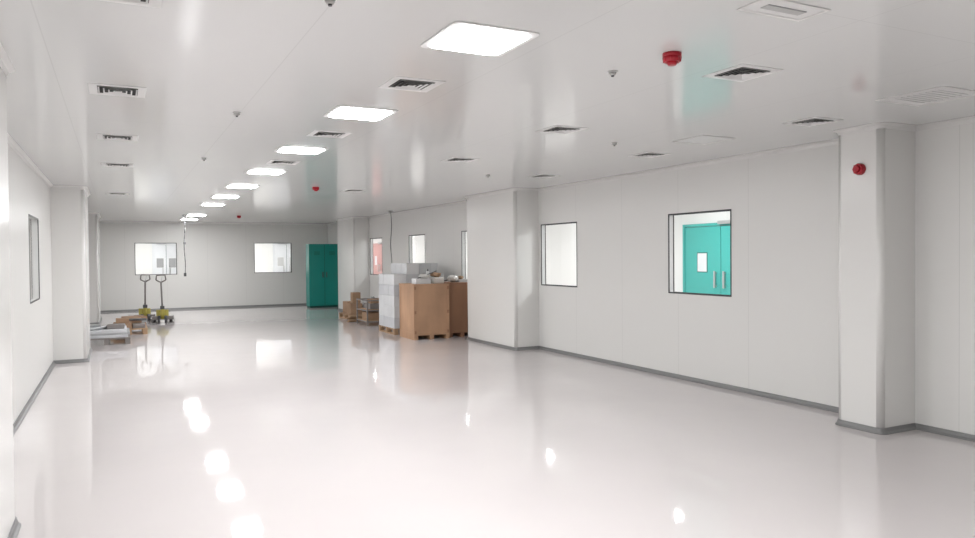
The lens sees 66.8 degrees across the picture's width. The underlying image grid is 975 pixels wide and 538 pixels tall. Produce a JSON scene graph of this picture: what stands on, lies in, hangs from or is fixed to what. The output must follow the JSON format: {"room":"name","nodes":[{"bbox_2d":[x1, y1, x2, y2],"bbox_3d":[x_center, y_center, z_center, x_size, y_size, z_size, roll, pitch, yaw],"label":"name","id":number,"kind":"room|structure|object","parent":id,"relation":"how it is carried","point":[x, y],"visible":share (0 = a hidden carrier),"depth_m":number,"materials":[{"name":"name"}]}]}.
{"room":"clean room","nodes":[
{"label":"clean room","id":0,"kind":"room"},
{"bbox_2d":[8,145,52,423],"bbox_3d":[-5.706,0.114,9.336,0.080,2.700,27.800,-1,1,-27],"label":"wall","id":1,"kind":"structure","parent":0,"point":[31,324],"depth_m":8.10,"materials":[{"name":"white paint"}]},
{"bbox_2d":[28,214,39,303],"bbox_3d":[-5.473,-0.119,8.862,0.086,1.020,1.150,-1,1,-27],"label":"frame","id":2,"kind":"object","parent":1,"relation":"attached to","point":[28,214],"visible":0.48,"depth_m":9.24,"materials":[{"name":"grey metal"}]},
{"bbox_2d":[29,216,38,301],"bbox_3d":[-5.439,-0.120,8.879,0.001,0.986,1.116,-1,1,-27],"label":"glass","id":3,"kind":"object","parent":2,"relation":"in","point":[33,223],"visible":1,"depth_m":8.86,"materials":[{"name":"glass"}]},
{"bbox_2d":[0,42,100,217],"bbox_3d":[-5.451,-1.217,9.446,0.515,0.044,27.800,-1,1,-27],"label":"trim","id":4,"kind":"structure","parent":1,"relation":"attached to","point":[6,65],"depth_m":7.71,"materials":[{"name":"white"}]},
{"bbox_2d":[7,317,101,537],"bbox_3d":[-5.435,1.433,9.489,0.500,0.051,27.800,-1,1,-27],"label":"baseboard","id":5,"kind":"structure","parent":1,"relation":"attached to","point":[15,528],"depth_m":8.25,"materials":[{"name":"silver metal"}]},
{"bbox_2d":[135,243,272,274],"bbox_3d":[-11.124,-0.141,26.459,8.970,2.700,0.080,-1,1,-27],"label":"wall","id":6,"kind":"structure","parent":0,"point":[143,251],"depth_m":26.06,"materials":[{"name":"white paint"}]},
{"bbox_2d":[154,245,165,273],"bbox_3d":[-11.559,0.179,26.143,0.388,2.067,0.096,-1,1,-27],"label":"leaf","id":7,"kind":"object","parent":6,"relation":"attached to","point":[159,250],"visible":0.62,"depth_m":26.14,"materials":[{"name":"white"}]},
{"bbox_2d":[152,243,175,273],"bbox_3d":[-11.389,0.150,26.252,0.900,2.130,0.059,-1,1,-27],"label":"frame","id":8,"kind":"object","parent":6,"relation":"attached to","point":[153,244],"visible":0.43,"depth_m":26.04,"materials":[{"name":"white metal"}]},
{"bbox_2d":[166,245,175,273],"bbox_3d":[-11.201,0.173,26.322,0.388,2.067,0.096,-1,1,-27],"label":"leaf","id":9,"kind":"object","parent":6,"relation":"attached to","point":[170,249],"visible":0.39,"depth_m":26.30,"materials":[{"name":"white"}]},
{"bbox_2d":[274,245,286,271],"bbox_3d":[-7.825,0.115,28.010,0.438,2.067,0.096,-1,1,-27],"label":"leaf","id":10,"kind":"object","parent":6,"relation":"attached to","point":[279,250],"visible":0.59,"depth_m":28.00,"materials":[{"name":"white"}]},
{"bbox_2d":[273,243,289,271],"bbox_3d":[-7.633,0.084,28.130,1.000,2.130,0.059,-1,1,-27],"label":"frame","id":11,"kind":"object","parent":6,"relation":"attached to","point":[273,243],"visible":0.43,"depth_m":27.89,"materials":[{"name":"white metal"}]},
{"bbox_2d":[287,245,290,271],"bbox_3d":[-7.422,0.108,28.211,0.438,2.067,0.096,-1,1,-27],"label":"leaf","id":12,"kind":"object","parent":6,"relation":"attached to","point":[288,246],"visible":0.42,"depth_m":28.14,"materials":[{"name":"white"}]},
{"bbox_2d":[99,223,327,310],"bbox_3d":[-9.424,-0.096,23.061,8.970,2.700,0.080,-1,1,-27],"label":"wall","id":13,"kind":"structure","parent":0,"point":[219,258],"depth_m":23.29,"materials":[{"name":"white paint"}]},
{"bbox_2d":[134,243,176,274],"bbox_3d":[-10.164,-0.313,22.688,1.180,0.980,0.086,-1,1,-27],"label":"frame","id":14,"kind":"object","parent":13,"relation":"attached to","point":[134,243],"visible":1,"depth_m":22.90,"materials":[{"name":"grey metal"}]},
{"bbox_2d":[101,303,305,311],"bbox_3d":[-8.623,1.215,23.418,7.200,0.051,0.030,-1,1,-27],"label":"baseboard","id":15,"kind":"structure","parent":13,"relation":"attached to","point":[300,303],"depth_m":23.36,"materials":[{"name":"silver metal"}]},
{"bbox_2d":[99,221,325,224],"bbox_3d":[-8.643,-1.435,23.364,7.170,0.044,0.045,-1,1,-27],"label":"trim","id":16,"kind":"structure","parent":13,"relation":"attached to","point":[99,221],"depth_m":23.31,"materials":[{"name":"white"}]},
{"bbox_2d":[254,243,291,272],"bbox_3d":[-7.034,-0.367,24.253,1.200,0.980,0.086,-1,1,-27],"label":"frame","id":17,"kind":"object","parent":13,"relation":"attached to","point":[290,243],"visible":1,"depth_m":24.23,"materials":[{"name":"grey metal"}]},
{"bbox_2d":[0,0,974,223],"bbox_3d":[-3.187,-1.391,14.042,12.300,0.100,34.200,-1,1,-27],"label":"ceiling","id":18,"kind":"structure","parent":0,"point":[283,65],"depth_m":4.99,"materials":[{"name":"white paint"}]},
{"bbox_2d":[96,133,137,140],"bbox_3d":[-3.400,-1.206,6.804,0.340,0.009,0.340,-1,1,-27],"label":"air diffuser","id":19,"kind":"object","parent":18,"relation":"in","point":[99,136],"depth_m":6.79,"materials":[{"name":"white metal"}]},
{"bbox_2d":[88,83,146,97],"bbox_3d":[-2.456,-1.180,4.917,0.340,0.009,0.340,-1,1,-27],"label":"air diffuser","id":20,"kind":"object","parent":18,"relation":"in","point":[94,88],"depth_m":4.90,"materials":[{"name":"white metal"}]},
{"bbox_2d":[101,163,133,166],"bbox_3d":[-4.398,-1.232,8.798,0.340,0.009,0.340,-1,1,-27],"label":"air diffuser","id":21,"kind":"object","parent":18,"relation":"in","point":[103,164],"depth_m":8.76,"materials":[{"name":"white metal"}]},
{"bbox_2d":[106,193,128,194],"bbox_3d":[-6.344,-1.284,12.688,0.340,0.009,0.340,-1,1,-27],"label":"air diffuser","id":22,"kind":"object","parent":18,"relation":"attached to","point":[106,193],"depth_m":12.61,"materials":[{"name":"white metal"}]},
{"bbox_2d":[100,0,161,7],"bbox_3d":[-1.535,-1.156,3.075,0.340,0.009,0.340,-1,1,-27],"label":"air diffuser","id":23,"kind":"object","parent":18,"relation":"in","point":[148,3],"depth_m":3.22,"materials":[{"name":"white metal"}]},
{"bbox_2d":[182,215,185,275],"bbox_3d":[-7.823,-0.600,19.114,0.100,1.580,0.100,-1,1,-27],"label":"hanging cable","id":24,"kind":"object","parent":18,"relation":"hanging from","point":[184,242],"visible":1,"depth_m":19.10,"materials":[{"name":"grey plastic"}]},
{"bbox_2d":[200,204,225,205],"bbox_3d":[-5.720,-1.337,15.415,0.480,0.011,0.480,-1,1,-27],"label":"ceiling light","id":25,"kind":"object","parent":18,"relation":"attached to","point":[200,204],"depth_m":15.33,"materials":[{"name":"white plastic"}]},
{"bbox_2d":[210,195,240,197],"bbox_3d":[-4.774,-1.311,13.484,0.480,0.011,0.480,-1,1,-27],"label":"ceiling light","id":26,"kind":"object","parent":18,"relation":"attached to","point":[214,196],"depth_m":13.38,"materials":[{"name":"white plastic"}]},
{"bbox_2d":[225,185,259,188],"bbox_3d":[-3.829,-1.285,11.553,0.480,0.011,0.480,-1,1,-27],"label":"ceiling light","id":27,"kind":"object","parent":18,"relation":"attached to","point":[228,186],"depth_m":11.47,"materials":[{"name":"white plastic"}]},
{"bbox_2d":[244,169,287,174],"bbox_3d":[-2.883,-1.259,9.623,0.480,0.011,0.480,-1,1,-27],"label":"ceiling light","id":28,"kind":"object","parent":18,"relation":"in","point":[251,171],"depth_m":9.56,"materials":[{"name":"white plastic"}]},
{"bbox_2d":[267,160,300,164],"bbox_3d":[-2.394,-1.247,8.682,0.340,0.009,0.340,-1,1,-27],"label":"air diffuser","id":29,"kind":"object","parent":18,"relation":"in","point":[271,161],"depth_m":8.67,"materials":[{"name":"white metal"}]},
{"bbox_2d":[274,146,328,153],"bbox_3d":[-1.937,-1.233,7.692,0.480,0.011,0.480,-1,1,-27],"label":"ceiling light","id":30,"kind":"object","parent":18,"relation":"in","point":[283,149],"depth_m":7.65,"materials":[{"name":"white plastic"}]},
{"bbox_2d":[307,130,350,137],"bbox_3d":[-1.442,-1.221,6.732,0.340,0.009,0.340,-1,1,-27],"label":"air diffuser","id":31,"kind":"object","parent":18,"relation":"in","point":[316,133],"depth_m":6.72,"materials":[{"name":"white metal"}]},
{"bbox_2d":[323,0,336,6],"bbox_3d":[-0.681,-1.153,3.200,0.060,0.033,0.060,-1,1,-27],"label":"smoke detector","id":32,"kind":"object","parent":18,"relation":"attached to","point":[329,3],"visible":1,"depth_m":3.19,"materials":[{"name":"white plastic"}]},
{"bbox_2d":[343,190,365,191],"bbox_3d":[-2.265,-1.316,12.491,0.340,0.009,0.340,-1,1,-27],"label":"air diffuser","id":33,"kind":"object","parent":18,"relation":"attached to","point":[343,190],"depth_m":12.43,"materials":[{"name":"white metal"}]},
{"bbox_2d":[323,105,397,120],"bbox_3d":[-0.992,-1.207,5.761,0.480,0.011,0.480,-1,1,-27],"label":"ceiling light","id":34,"kind":"object","parent":18,"relation":"in","point":[340,111],"depth_m":5.71,"materials":[{"name":"white plastic"}]},
{"bbox_2d":[389,211,392,262],"bbox_3d":[-2.376,-0.622,18.260,0.100,1.600,0.100,-1,1,-27],"label":"hanging cable","id":35,"kind":"object","parent":18,"relation":"hanging from","point":[389,211],"visible":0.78,"depth_m":18.25,"materials":[{"name":"grey plastic"}]},
{"bbox_2d":[378,76,445,91],"bbox_3d":[-0.493,-1.195,4.814,0.340,0.009,0.340,-1,1,-27],"label":"air diffuser","id":36,"kind":"object","parent":18,"relation":"in","point":[398,83],"depth_m":4.80,"materials":[{"name":"white metal"}]},
{"bbox_2d":[442,157,477,161],"bbox_3d":[-0.315,-1.264,8.592,0.340,0.009,0.340,-1,1,-27],"label":"air diffuser","id":37,"kind":"object","parent":18,"relation":"in","point":[454,159],"depth_m":8.55,"materials":[{"name":"white metal"}]},
{"bbox_2d":[421,21,538,56],"bbox_3d":[-0.046,-1.181,3.830,0.480,0.011,0.480,-1,1,-27],"label":"ceiling light","id":38,"kind":"object","parent":18,"relation":"in","point":[459,36],"depth_m":3.79,"materials":[{"name":"white plastic"}]},
{"bbox_2d":[529,174,559,177],"bbox_3d":[0.794,-1.306,10.444,0.340,0.009,0.340,-1,1,-27],"label":"air diffuser","id":39,"kind":"object","parent":18,"relation":"attached to","point":[538,176],"depth_m":10.42,"materials":[{"name":"white metal"}]},
{"bbox_2d":[535,125,587,133],"bbox_3d":[0.660,-1.237,6.598,0.340,0.009,0.340,-1,1,-27],"label":"air diffuser","id":40,"kind":"object","parent":18,"relation":"attached to","point":[554,129],"depth_m":6.58,"materials":[{"name":"white metal"}]},
{"bbox_2d":[608,70,617,76],"bbox_3d":[0.763,-1.189,4.515,0.060,0.033,0.060,-1,1,-27],"label":"smoke detector","id":41,"kind":"object","parent":18,"relation":"attached to","point":[612,73],"visible":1,"depth_m":4.50,"materials":[{"name":"white plastic"}]},
{"bbox_2d":[630,152,667,157],"bbox_3d":[1.818,-1.277,8.306,0.340,0.009,0.340,-1,1,-27],"label":"air diffuser","id":42,"kind":"object","parent":18,"relation":"attached to","point":[647,154],"depth_m":8.27,"materials":[{"name":"white metal"}]},
{"bbox_2d":[662,51,681,65],"bbox_3d":[1.028,-1.167,4.121,0.106,0.067,0.106,-1,1,-27],"label":"fire alarm sounder","id":43,"kind":"object","parent":18,"relation":"attached to","point":[671,58],"visible":1,"depth_m":4.09,"materials":[{"name":"red plastic"}]},
{"bbox_2d":[672,135,734,143],"bbox_3d":[2.114,-1.263,7.246,0.420,0.004,0.420,-1,1,-27],"label":"ceiling access panel","id":44,"kind":"object","parent":18,"relation":"attached to","point":[703,139],"depth_m":7.22,"materials":[{"name":"white metal"}]},
{"bbox_2d":[702,64,781,81],"bbox_3d":[1.577,-1.209,4.586,0.340,0.009,0.340,-1,1,-27],"label":"air diffuser","id":45,"kind":"object","parent":18,"relation":"attached to","point":[742,72],"depth_m":4.57,"materials":[{"name":"white metal"}]},
{"bbox_2d":[737,0,830,21],"bbox_3d":[1.358,-1.188,3.392,0.400,0.005,0.180,-1,1,-27],"label":"air diffuser","id":46,"kind":"object","parent":18,"relation":"in","point":[784,9],"visible":1,"depth_m":3.39,"materials":[{"name":"white metal"}]},
{"bbox_2d":[782,117,840,125],"bbox_3d":[2.767,-1.249,6.298,0.340,0.009,0.340,-1,1,-27],"label":"air diffuser","id":47,"kind":"object","parent":18,"relation":"attached to","point":[813,121],"depth_m":6.28,"materials":[{"name":"white metal"}]},
{"bbox_2d":[875,86,974,105],"bbox_3d":[3.178,-1.238,5.319,0.500,0.005,0.500,-1,1,-27],"label":"ceiling access panel","id":48,"kind":"object","parent":18,"relation":"attached to","point":[942,93],"depth_m":5.31,"materials":[{"name":"white metal"}]},
{"bbox_2d":[13,305,974,537],"bbox_3d":[-3.163,1.409,14.091,12.300,0.100,34.200,-1,1,-27],"label":"floor","id":49,"kind":"structure","parent":0,"point":[290,421],"depth_m":6.00,"materials":[{"name":"white"}]},
{"bbox_2d":[0,67,14,537],"bbox_3d":[-2.773,0.184,3.927,0.325,2.700,0.900,-1,1,-27],"label":"column","id":50,"kind":"structure","parent":49,"relation":"on","point":[7,489],"depth_m":4.14,"materials":[{"name":"white paint"}]},
{"bbox_2d":[50,188,90,360],"bbox_3d":[-6.755,0.076,12.025,0.450,2.700,1.650,-1,1,-27],"label":"column","id":51,"kind":"structure","parent":49,"relation":"on","point":[69,207],"depth_m":11.30,"materials":[{"name":"white paint"}]},
{"bbox_2d":[88,215,100,322],"bbox_3d":[-10.090,-0.014,18.715,0.470,2.700,2.100,-1,1,-27],"label":"column","id":52,"kind":"structure","parent":49,"relation":"on","point":[93,220],"depth_m":17.85,"materials":[{"name":"white paint"}]},
{"bbox_2d":[90,323,130,344],"bbox_3d":[-7.257,1.222,14.110,0.800,0.343,1.100,-1,1,-27],"label":"stack","id":53,"kind":"object","parent":49,"relation":"on","point":[119,330],"visible":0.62,"depth_m":13.74,"materials":[{"name":"grey paint"}]},
{"bbox_2d":[113,317,147,334],"bbox_3d":[-7.660,1.202,15.809,0.700,0.330,0.900,-1,1,-27],"label":"wooden pallet","id":54,"kind":"object","parent":49,"relation":"on","point":[134,323],"visible":0.71,"depth_m":15.57,"materials":[{"name":"brown wood"}]},
{"bbox_2d":[121,315,146,324],"bbox_3d":[-8.051,1.214,16.872,0.496,0.276,0.412,-1,1,-35],"label":"pile","id":55,"kind":"object","parent":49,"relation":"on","point":[141,316],"visible":0.29,"depth_m":16.81,"materials":[{"name":"wood"}]},
{"bbox_2d":[129,274,154,320],"bbox_3d":[-8.991,0.719,19.269,0.540,1.196,1.466,-1,1,-31],"label":"truck","id":56,"kind":"object","parent":49,"relation":"on","point":[145,311],"visible":0.77,"depth_m":18.73,"materials":[{"name":"grey paint"}]},
{"bbox_2d":[151,274,173,322],"bbox_3d":[-8.238,0.722,18.752,0.540,1.196,1.466,-1,1,-23],"label":"truck","id":57,"kind":"object","parent":49,"relation":"on","point":[161,314],"visible":0.98,"depth_m":18.19,"materials":[{"name":"grey paint"}]},
{"bbox_2d":[306,244,337,307],"bbox_3d":[-5.213,0.211,23.461,0.970,2.000,0.480,-1,1,-27],"label":"storage cabinet","id":58,"kind":"object","parent":49,"relation":"on","point":[321,259],"visible":0.91,"depth_m":23.26,"materials":[{"name":"teal metal"}]},
{"bbox_2d":[337,219,369,308],"bbox_3d":[-3.923,-0.117,21.574,0.460,2.700,1.700,-1,1,-27],"label":"column","id":59,"kind":"structure","parent":49,"relation":"on","point":[352,234],"depth_m":20.89,"materials":[{"name":"white paint"}]},
{"bbox_2d":[347,315,361,321],"bbox_3d":[-3.008,1.211,18.248,0.901,0.146,0.292,-1,1,-27],"label":"timber offcuts","id":60,"kind":"object","parent":49,"relation":"on","point":[354,318],"visible":0.36,"depth_m":18.07,"materials":[{"name":"brown wood"}]},
{"bbox_2d":[339,292,378,319],"bbox_3d":[-3.302,0.929,19.271,0.900,0.680,1.000,-1,1,-27],"label":"cardboard boxes","id":61,"kind":"object","parent":49,"relation":"on","point":[349,307],"visible":0.6,"depth_m":18.83,"materials":[{"name":"brown cardboard"}]},
{"bbox_2d":[356,298,379,325],"bbox_3d":[-2.581,0.996,17.396,0.780,0.600,0.830,-1,1,-27],"label":"trolley","id":62,"kind":"object","parent":49,"relation":"on","point":[369,312],"visible":0.44,"depth_m":17.09,"materials":[{"name":"grey metal"}]},
{"bbox_2d":[379,263,443,334],"bbox_3d":[-1.614,0.598,15.638,1.120,1.441,1.000,-1,1,-27],"label":"cartons","id":63,"kind":"object","parent":49,"relation":"on","point":[389,314],"visible":0.4,"depth_m":15.22,"materials":[{"name":"white cardboard"}]},
{"bbox_2d":[399,283,449,339],"bbox_3d":[-1.241,0.809,14.486,0.746,1.052,0.816,-1,1,-27],"label":"wooden crate","id":64,"kind":"object","parent":49,"relation":"on","point":[423,308],"visible":0.94,"depth_m":14.17,"materials":[{"name":"brown wood"}]},
{"bbox_2d":[412,269,443,283],"bbox_3d":[-1.160,0.143,14.402,0.634,0.280,0.289,-1,1,-35],"label":"packing material","id":65,"kind":"object","parent":64,"relation":"on","point":[423,278],"visible":0.99,"depth_m":14.34,"materials":[{"name":"grey"}]},
{"bbox_2d":[444,281,467,336],"bbox_3d":[-0.662,0.793,14.859,0.596,1.062,0.766,-1,1,-27],"label":"wooden crate","id":66,"kind":"object","parent":49,"relation":"on","point":[458,291],"visible":0.43,"depth_m":14.50,"materials":[{"name":"brown wood"}]},
{"bbox_2d":[444,275,466,281],"bbox_3d":[-0.681,0.188,14.831,0.506,0.148,0.332,-1,1,-27],"label":"plastic bag","id":67,"kind":"object","parent":66,"relation":"on","point":[451,278],"visible":0.96,"depth_m":14.71,"materials":[{"name":"grey plastic"}]},
{"bbox_2d":[467,191,538,346],"bbox_3d":[0.235,-0.006,13.262,0.460,2.700,1.910,-1,1,-27],"label":"column","id":68,"kind":"structure","parent":49,"relation":"on","point":[503,228],"depth_m":12.65,"materials":[{"name":"white paint"}]},
{"bbox_2d":[839,128,915,427],"bbox_3d":[3.514,0.082,6.707,0.460,2.700,0.450,-1,1,-27],"label":"column","id":69,"kind":"structure","parent":49,"relation":"on","point":[877,206],"depth_m":6.54,"materials":[{"name":"white paint"}]},
{"bbox_2d":[852,163,865,174],"bbox_3d":[3.280,-0.884,6.549,0.067,0.106,0.106,-1,1,-27],"label":"fire alarm sounder","id":70,"kind":"object","parent":69,"relation":"attached to","point":[859,168],"visible":1,"depth_m":6.52,"materials":[{"name":"red plastic"}]},
{"bbox_2d":[373,211,729,291],"bbox_3d":[2.271,-0.085,16.790,0.080,2.700,34.000,-1,1,-27],"label":"wall","id":71,"kind":"structure","parent":0,"point":[561,269],"depth_m":17.47,"materials":[{"name":"white paint"}]},
{"bbox_2d":[373,245,379,273],"bbox_3d":[-4.563,0.047,30.258,0.096,2.067,0.988,-1,1,-27],"label":"leaf","id":72,"kind":"object","parent":71,"relation":"attached to","point":[376,248],"visible":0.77,"depth_m":30.18,"materials":[{"name":"pink paint"}]},
{"bbox_2d":[379,245,381,273],"bbox_3d":[-4.116,0.059,29.364,0.096,2.067,0.988,-1,1,-27],"label":"leaf","id":73,"kind":"object","parent":71,"relation":"attached to","point":[380,264],"visible":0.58,"depth_m":29.69,"materials":[{"name":"pink paint"}]},
{"bbox_2d":[685,226,720,293],"bbox_3d":[3.880,0.273,13.378,0.096,2.067,0.898,-1,1,-27],"label":"leaf","id":74,"kind":"object","parent":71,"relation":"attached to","point":[702,244],"visible":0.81,"depth_m":13.35,"materials":[{"name":"teal paint"}]},
{"bbox_2d":[682,223,729,291],"bbox_3d":[4.103,0.251,12.980,0.059,2.130,1.920,-1,1,-27],"label":"frame","id":75,"kind":"object","parent":71,"relation":"attached to","point":[704,224],"visible":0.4,"depth_m":13.77,"materials":[{"name":"teal paint"}]},
{"bbox_2d":[721,225,729,294],"bbox_3d":[4.287,0.283,12.565,0.096,2.067,0.898,-1,1,-27],"label":"leaf","id":76,"kind":"object","parent":71,"relation":"attached to","point":[725,230],"visible":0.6,"depth_m":12.85,"materials":[{"name":"teal paint"}]},
{"bbox_2d":[717,220,729,223],"bbox_3d":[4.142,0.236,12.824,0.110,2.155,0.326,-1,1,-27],"label":"door closer","id":77,"kind":"object","parent":76,"relation":"attached to","point":[721,221],"visible":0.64,"depth_m":12.78,"materials":[{"name":"silver metal"}]},
{"bbox_2d":[328,122,974,434],"bbox_3d":[-0.528,-0.037,15.390,0.080,2.700,34.000,-1,1,-27],"label":"wall","id":78,"kind":"structure","parent":0,"point":[777,332],"depth_m":8.26,"materials":[{"name":"white paint"}]},
{"bbox_2d":[370,238,382,274],"bbox_3d":[-3.028,-0.343,20.381,0.086,1.020,1.070,-1,1,-27],"label":"frame","id":79,"kind":"object","parent":78,"relation":"attached to","point":[371,239],"visible":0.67,"depth_m":20.84,"materials":[{"name":"grey metal"}]},
{"bbox_2d":[409,234,424,262],"bbox_3d":[-1.642,-0.306,17.608,0.086,1.020,1.070,-1,1,-27],"label":"frame","id":80,"kind":"object","parent":78,"relation":"attached to","point":[410,236],"visible":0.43,"depth_m":18.07,"materials":[{"name":"grey metal"}]},
{"bbox_2d":[461,231,466,278],"bbox_3d":[-0.257,-0.269,14.841,0.086,1.020,1.080,-1,1,-27],"label":"frame","id":81,"kind":"object","parent":78,"relation":"attached to","point":[463,241],"visible":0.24,"depth_m":15.32,"materials":[{"name":"grey metal"}]},
{"bbox_2d":[541,222,576,286],"bbox_3d":[1.181,-0.231,11.965,0.086,1.020,1.090,-1,1,-27],"label":"frame","id":82,"kind":"object","parent":78,"relation":"attached to","point":[543,226],"visible":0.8,"depth_m":12.43,"materials":[{"name":"grey metal"}]},
{"bbox_2d":[327,116,974,225],"bbox_3d":[0.586,-1.322,12.464,0.505,0.044,27.800,-1,1,-27],"label":"trim","id":83,"kind":"structure","parent":78,"relation":"attached to","point":[889,125],"depth_m":8.33,"materials":[{"name":"white metal"}]},
{"bbox_2d":[337,308,974,441],"bbox_3d":[0.615,1.328,12.514,0.490,0.051,27.800,-1,1,-27],"label":"baseboard","id":84,"kind":"structure","parent":78,"relation":"attached to","point":[913,426],"depth_m":8.01,"materials":[{"name":"silver metal"}]},
{"bbox_2d":[668,209,731,296],"bbox_3d":[2.619,-0.193,9.090,0.086,1.020,1.100,-1,1,-27],"label":"frame","id":85,"kind":"object","parent":78,"relation":"attached to","point":[670,216],"visible":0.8,"depth_m":9.55,"materials":[{"name":"grey metal"}]}
]}

